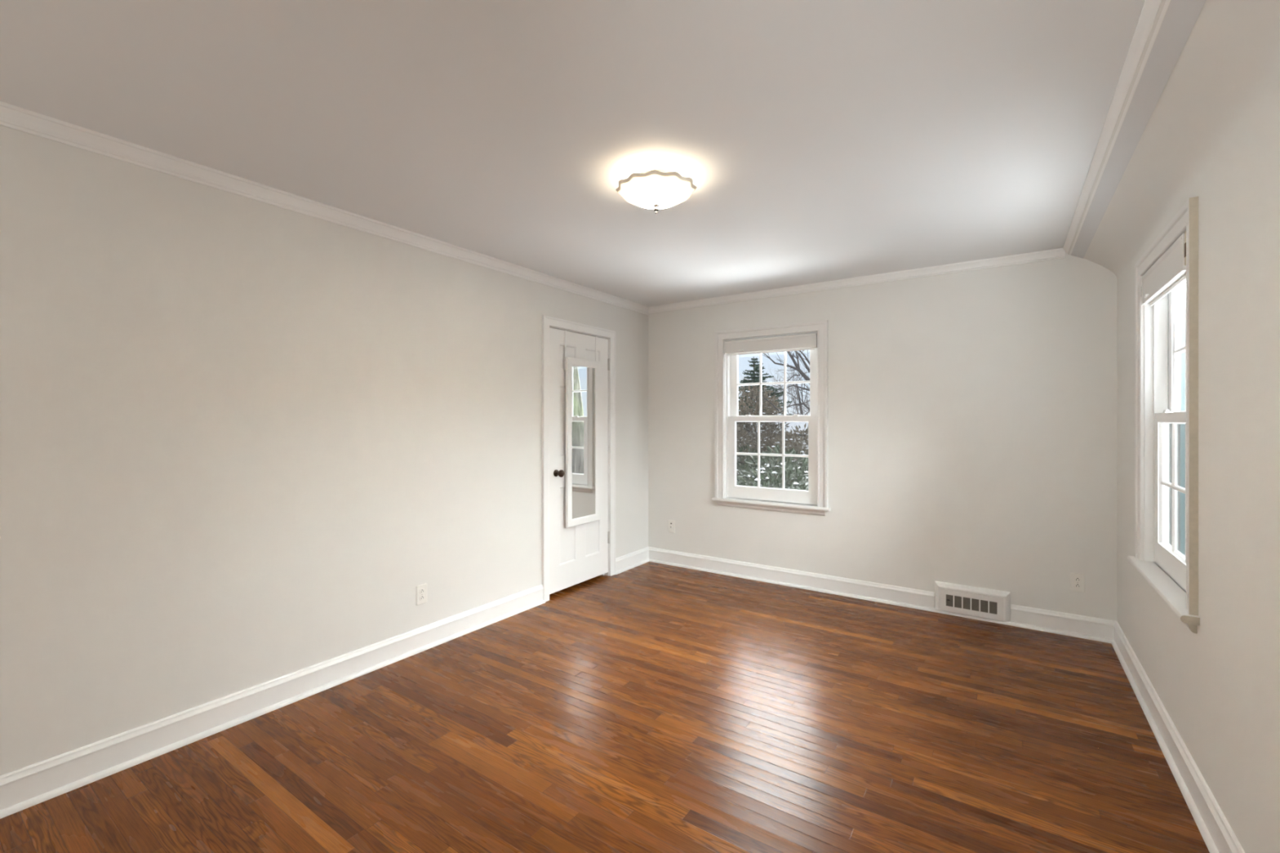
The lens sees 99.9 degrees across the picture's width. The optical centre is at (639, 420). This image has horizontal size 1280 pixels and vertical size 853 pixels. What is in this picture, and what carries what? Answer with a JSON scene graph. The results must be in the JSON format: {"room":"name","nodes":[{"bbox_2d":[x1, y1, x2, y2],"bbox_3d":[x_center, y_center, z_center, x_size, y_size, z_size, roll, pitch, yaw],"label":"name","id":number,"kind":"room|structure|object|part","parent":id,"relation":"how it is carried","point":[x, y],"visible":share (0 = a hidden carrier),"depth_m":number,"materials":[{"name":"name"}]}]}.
{"room":"empty bedroom","nodes":[
{"label":"empty bedroom","id":0,"kind":"room"},
{"bbox_2d":[0,124,648,775],"bbox_3d":[-1.790,0.134,2.546,0.120,2.440,6.730,0,0,34],"label":"wall","id":1,"kind":"structure","parent":0,"point":[240,437],"depth_m":2.40,"materials":[{"name":"white paint"}]},
{"bbox_2d":[0,546,648,818],"bbox_3d":[-1.765,1.288,2.450,0.031,0.133,6.600,0,0,34],"label":"baseboard","id":2,"kind":"structure","parent":1,"relation":"attached to","point":[20,789],"depth_m":2.38,"materials":[{"name":"white paint"}]},
{"bbox_2d":[0,101,648,315],"bbox_3d":[-1.768,-1.049,2.452,0.024,0.074,6.600,0,0,34],"label":"trim","id":3,"kind":"structure","parent":1,"relation":"attached to","point":[13,117],"depth_m":2.45,"materials":[{"name":"white paint"}]},
{"bbox_2d":[416,583,426,605],"bbox_3d":[-1.286,1.029,3.172,0.008,0.115,0.070,0,0,34],"label":"wall outlet","id":4,"kind":"object","parent":1,"relation":"attached to","point":[421,590],"visible":1,"depth_m":3.17,"materials":[{"name":"white plastic"}]},
{"bbox_2d":[419,595,424,600],"bbox_3d":[-1.285,1.048,3.171,0.004,0.027,0.034,0,0,34],"label":"receptacle","id":5,"kind":"object","parent":4,"relation":"attached to","point":[421,597],"depth_m":3.17,"materials":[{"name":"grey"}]},
{"bbox_2d":[419,588,424,594],"bbox_3d":[-1.285,1.010,3.171,0.004,0.027,0.034,0,0,34],"label":"receptacle","id":6,"kind":"object","parent":4,"relation":"attached to","point":[421,590],"depth_m":3.17,"materials":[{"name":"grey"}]},
{"bbox_2d":[542,315,615,601],"bbox_3d":[-0.501,0.287,4.377,0.190,2.134,0.888,0,0,34],"label":"door","id":7,"kind":"structure","parent":1,"relation":"in","point":[572,556],"depth_m":4.22,"materials":[{"name":"white paint"}]},
{"bbox_3d":[-0.615,0.407,4.106,0.073,0.057,0.057,0,0,34],"label":"knob","id":8,"kind":"part","parent":7,"relation":"part of","materials":[{"name":"brown metal"}]},
{"bbox_3d":[-0.579,0.005,4.250,0.030,0.549,0.197,0,0,34],"label":"panel","id":9,"kind":"part","parent":7,"relation":"part of","materials":[{"name":"white paint"}]},
{"bbox_3d":[-0.579,-0.495,4.250,0.030,0.192,0.197,0,0,34],"label":"panel","id":10,"kind":"part","parent":7,"relation":"part of","materials":[{"name":"white paint"}]},
{"bbox_3d":[-0.579,0.824,4.250,0.030,0.611,0.197,0,0,34],"label":"panel","id":11,"kind":"part","parent":7,"relation":"part of","materials":[{"name":"white paint"}]},
{"bbox_2d":[564,329,599,528],"bbox_3d":[-0.480,0.068,4.374,0.080,1.545,0.414,0,0,34],"label":"mirror","id":12,"kind":"object","parent":7,"relation":"attached to","point":[582,375],"visible":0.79,"depth_m":4.34,"materials":[{"name":"white mirror"}]},
{"bbox_2d":[572,365,595,519],"bbox_3d":[-0.459,0.174,4.360,0.008,1.221,0.302,0,0,34],"label":"mirror glass","id":13,"kind":"object","parent":12,"relation":"attached to","point":[583,376],"depth_m":4.35,"materials":[{"name":"silver mirror"}]},
{"bbox_3d":[-0.406,-0.495,4.505,0.030,0.192,0.197,0,0,34],"label":"panel","id":14,"kind":"part","parent":7,"relation":"part of","materials":[{"name":"white paint"}]},
{"bbox_3d":[-0.406,0.824,4.505,0.030,0.611,0.197,0,0,34],"label":"panel","id":15,"kind":"part","parent":7,"relation":"part of","materials":[{"name":"white paint"}]},
{"bbox_2d":[0,0,1145,306],"bbox_3d":[-0.504,-1.146,1.579,3.335,0.120,6.880,0,0,34],"label":"ceiling","id":16,"kind":"structure","parent":0,"point":[818,140],"depth_m":1.91,"materials":[{"name":"white paint"}]},
{"bbox_2d":[615,168,697,213],"bbox_3d":[0.072,-1.004,2.399,0.362,0.165,0.362,0,0,34],"label":"ceiling light","id":17,"kind":"object","parent":16,"relation":"attached to","point":[655,188],"visible":1,"depth_m":2.32,"materials":[{"name":"white glass"}]},
{"bbox_2d":[0,561,1209,852],"bbox_3d":[-0.605,1.414,1.648,4.250,0.120,6.880,0,0,34],"label":"floor","id":18,"kind":"structure","parent":0,"point":[650,707],"depth_m":2.21,"materials":[{"name":"brown wood"}]},
{"bbox_2d":[648,252,1117,621],"bbox_3d":[1.584,0.134,4.240,3.550,2.440,0.130,0,0,34],"label":"wall","id":19,"kind":"structure","parent":0,"point":[972,415],"depth_m":3.80,"materials":[{"name":"white paint"}]},
{"bbox_2d":[668,520,675,533],"bbox_3d":[0.292,0.996,5.032,0.072,0.116,0.014,0,0,34],"label":"jack plate","id":20,"kind":"object","parent":19,"relation":"attached to","point":[671,522],"visible":1,"depth_m":5.03,"materials":[{"name":"white plastic"}]},
{"bbox_2d":[711,320,830,515],"bbox_3d":[1.121,-0.015,4.568,1.009,1.539,0.250,0,0,34],"label":"window","id":21,"kind":"structure","parent":19,"relation":"in","point":[814,500],"depth_m":4.50,"materials":[{"name":"white paint"}]},
{"bbox_2d":[724,333,817,355],"bbox_3d":[1.079,-0.629,4.506,0.797,0.126,0.055,0,0,34],"label":"roller shade","id":22,"kind":"object","parent":21,"relation":"attached to","point":[805,341],"visible":1,"depth_m":4.48,"materials":[{"name":"white fabric"}]},
{"bbox_3d":[1.144,0.718,4.603,0.813,0.072,0.166,0,0,34],"label":"outside sill","id":23,"kind":"part","parent":21,"relation":"part of","materials":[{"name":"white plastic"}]},
{"bbox_3d":[1.108,0.327,4.550,0.773,0.719,0.038,0,0,34],"label":"sash","id":24,"kind":"part","parent":21,"relation":"part of","materials":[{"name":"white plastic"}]},
{"bbox_3d":[1.132,-0.340,4.585,0.773,0.698,0.029,0,0,34],"label":"sash","id":25,"kind":"part","parent":21,"relation":"part of","materials":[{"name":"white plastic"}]},
{"bbox_2d":[648,248,1065,313],"bbox_3d":[1.378,-1.056,4.284,3.160,0.059,0.030,0,0,34],"label":"trim","id":26,"kind":"structure","parent":19,"relation":"attached to","point":[1060,253],"depth_m":4.01,"materials":[{"name":"white paint"}]},
{"bbox_2d":[648,546,1115,643],"bbox_3d":[1.481,1.288,4.213,3.410,0.133,0.031,0,0,34],"label":"baseboard","id":27,"kind":"structure","parent":19,"relation":"attached to","point":[1089,628],"depth_m":4.03,"materials":[{"name":"white paint"}]},
{"bbox_2d":[934,581,1010,622],"bbox_3d":[2.262,1.237,3.673,0.442,0.192,0.044,0,0,34],"label":"air vent","id":28,"kind":"object","parent":19,"relation":"in","point":[988,603],"visible":1,"depth_m":3.66,"materials":[{"name":"white metal"}]},
{"bbox_3d":[2.256,1.255,3.663,0.364,0.150,0.006,0,0,34],"label":"grille plate","id":29,"kind":"part","parent":28,"relation":"part of","materials":[{"name":"white metal"}]},
{"bbox_2d":[1070,572,1084,592],"bbox_3d":[2.741,1.018,3.368,0.070,0.115,0.008,0,0,34],"label":"wall outlet","id":30,"kind":"object","parent":19,"relation":"attached to","point":[1077,580],"visible":1,"depth_m":3.37,"materials":[{"name":"white plastic"}]},
{"bbox_2d":[1074,583,1080,588],"bbox_3d":[2.740,1.038,3.366,0.034,0.027,0.004,0,0,34],"label":"receptacle","id":31,"kind":"object","parent":30,"relation":"attached to","point":[1076,585],"depth_m":3.37,"materials":[{"name":"grey plastic"}]},
{"bbox_2d":[1074,577,1080,582],"bbox_3d":[2.740,0.999,3.366,0.034,0.027,0.004,0,0,34],"label":"receptacle","id":32,"kind":"object","parent":30,"relation":"attached to","point":[1076,579],"depth_m":3.37,"materials":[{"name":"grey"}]},
{"bbox_2d":[1067,0,1279,852],"bbox_3d":[1.002,0.074,0.565,0.375,2.560,6.600,0,0,34],"label":"wall","id":33,"kind":"structure","parent":0,"point":[1212,133],"depth_m":1.60,"materials":[{"name":"white paint"}]},
{"bbox_2d":[1062,0,1170,254],"bbox_3d":[0.855,-1.062,0.665,0.070,0.048,6.600,0,0,34],"label":"trim","id":34,"kind":"structure","parent":33,"relation":"attached to","point":[1150,7],"depth_m":1.78,"materials":[{"name":"white paint"}]},
{"bbox_2d":[1071,0,1206,258],"bbox_3d":[0.884,-1.027,0.645,0.061,0.038,6.600,0,0,34],"label":"trim","id":35,"kind":"structure","parent":33,"relation":"attached to","point":[1180,17],"depth_m":1.73,"materials":[{"name":"white paint"}]},
{"bbox_2d":[1127,195,1199,633],"bbox_3d":[2.293,-0.015,2.244,0.250,1.539,1.011,0,0,34],"label":"window","id":36,"kind":"structure","parent":33,"relation":"in","point":[1173,575],"depth_m":2.50,"materials":[{"name":"white paint"}]},
{"bbox_2d":[1141,231,1186,306],"bbox_3d":[2.232,-0.620,2.286,0.055,0.153,0.797,0,0,34],"label":"roller shade","id":37,"kind":"object","parent":36,"relation":"attached to","point":[1168,272],"visible":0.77,"depth_m":2.23,"materials":[{"name":"white fabric"}]},
{"bbox_3d":[2.275,0.327,2.257,0.038,0.719,0.773,0,0,34],"label":"sash","id":38,"kind":"part","parent":36,"relation":"part of","materials":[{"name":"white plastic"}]},
{"bbox_3d":[2.311,-0.340,2.233,0.029,0.698,0.773,0,0,34],"label":"sash","id":39,"kind":"part","parent":36,"relation":"part of","materials":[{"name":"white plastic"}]},
{"bbox_2d":[1111,621,1244,852],"bbox_3d":[1.028,1.288,0.547,0.031,0.133,6.600,0,0,34],"label":"baseboard","id":40,"kind":"structure","parent":33,"relation":"attached to","point":[1218,836],"depth_m":2.03,"materials":[{"name":"white paint"}]},
{"label":"outside","id":41,"kind":"structure","parent":0,"visible":0},
{"bbox_3d":[16.970,2.696,29.979,80.000,1.606,80.000,0,0,34],"label":"ground","id":42,"kind":"structure","parent":41,"visible":0},
{"bbox_2d":[736,424,757,477],"bbox_3d":[2.625,1.056,13.686,1.518,1.950,1.491,0,0,5],"label":"shrub","id":43,"kind":"object","parent":42,"relation":"on","point":[738,426],"visible":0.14,"depth_m":13.44,"materials":[{"name":"green plant"}]},
{"bbox_2d":[736,444,766,485],"bbox_3d":[1.996,1.227,10.074,0.981,1.608,1.287,0,0,-7],"label":"evergreen shrub","id":44,"kind":"object","parent":42,"relation":"on","point":[740,449],"visible":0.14,"depth_m":9.86,"materials":[{"name":"green plant"}]},
{"bbox_2d":[736,356,792,445],"bbox_3d":[5.364,-0.500,26.038,5.589,5.148,5.513,0,0,34],"label":"conifer","id":45,"kind":"object","parent":42,"relation":"on","point":[753,374],"visible":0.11,"depth_m":25.73,"materials":[{"name":"green plant"}]},
{"bbox_2d":[736,382,793,464],"bbox_3d":[3.537,0.308,16.802,2.776,3.463,3.160,0,0,40],"label":"shrub","id":46,"kind":"object","parent":42,"relation":"on","point":[766,426],"visible":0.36,"depth_m":16.67,"materials":[{"name":"green plant"}]},
{"bbox_2d":[736,444,808,490],"bbox_3d":[1.879,1.182,7.330,1.489,1.708,1.818,0,0,34],"label":"evergreen shrub","id":47,"kind":"object","parent":42,"relation":"on","point":[773,468],"visible":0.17,"depth_m":7.18,"materials":[{"name":"green plant"}]},
{"bbox_2d":[745,429,802,486],"bbox_3d":[3.714,1.130,14.713,1.890,1.811,1.776,0,0,-19],"label":"shrub","id":48,"kind":"object","parent":42,"relation":"on","point":[763,436],"visible":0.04,"depth_m":14.52,"materials":[{"name":"green plant"}]},
{"bbox_2d":[739,353,809,415],"bbox_3d":[7.720,-1.045,28.750,5.974,6.839,5.205,0,0,-27],"label":"bare tree","id":49,"kind":"object","parent":42,"relation":"on","point":[793,388],"visible":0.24,"depth_m":28.93,"materials":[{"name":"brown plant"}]},
{"bbox_2d":[742,422,808,453],"bbox_3d":[5.127,1.034,20.000,2.240,2.280,2.340,0,0,0],"label":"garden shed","id":50,"kind":"object","parent":42,"relation":"on","point":[793,424],"visible":0.09,"depth_m":19.19,"materials":[{"name":"grey"}]},
{"bbox_2d":[742,350,809,415],"bbox_3d":[3.911,-0.835,13.215,3.099,6.047,1.876,0,0,-24],"label":"bare tree","id":51,"kind":"object","parent":42,"relation":"on","point":[797,367],"visible":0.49,"depth_m":13.00,"materials":[{"name":"brown plant"}]},
{"bbox_2d":[761,423,808,487],"bbox_3d":[3.830,0.992,12.172,2.182,2.091,2.146,0,0,-39],"label":"shrub","id":52,"kind":"object","parent":42,"relation":"on","point":[794,434],"visible":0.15,"depth_m":12.09,"materials":[{"name":"green plant"}]},
{"bbox_2d":[766,366,808,414],"bbox_3d":[12.334,-1.345,45.504,5.743,7.442,5.064,0,0,40],"label":"bare tree","id":53,"kind":"object","parent":42,"relation":"on","point":[801,366],"visible":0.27,"depth_m":46.03,"materials":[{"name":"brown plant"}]},
{"bbox_2d":[768,452,808,488],"bbox_3d":[3.003,1.277,9.210,1.630,1.526,1.631,0,0,2],"label":"evergreen shrub","id":54,"kind":"object","parent":42,"relation":"on","point":[791,462],"visible":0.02,"depth_m":9.13,"materials":[{"name":"green plant"}]},
{"bbox_2d":[772,362,809,412],"bbox_3d":[12.021,-1.307,36.819,5.760,7.368,6.318,0,0,-25],"label":"bare tree","id":55,"kind":"object","parent":42,"relation":"on","point":[808,405],"visible":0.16,"depth_m":37.32,"materials":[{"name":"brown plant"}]},
{"bbox_2d":[786,401,809,415],"bbox_3d":[7.575,0.323,22.661,2.662,4.119,3.746,0,0,43],"label":"bare tree","id":56,"kind":"object","parent":42,"relation":"on","point":[809,402],"visible":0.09,"depth_m":23.20,"materials":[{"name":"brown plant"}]}
]}

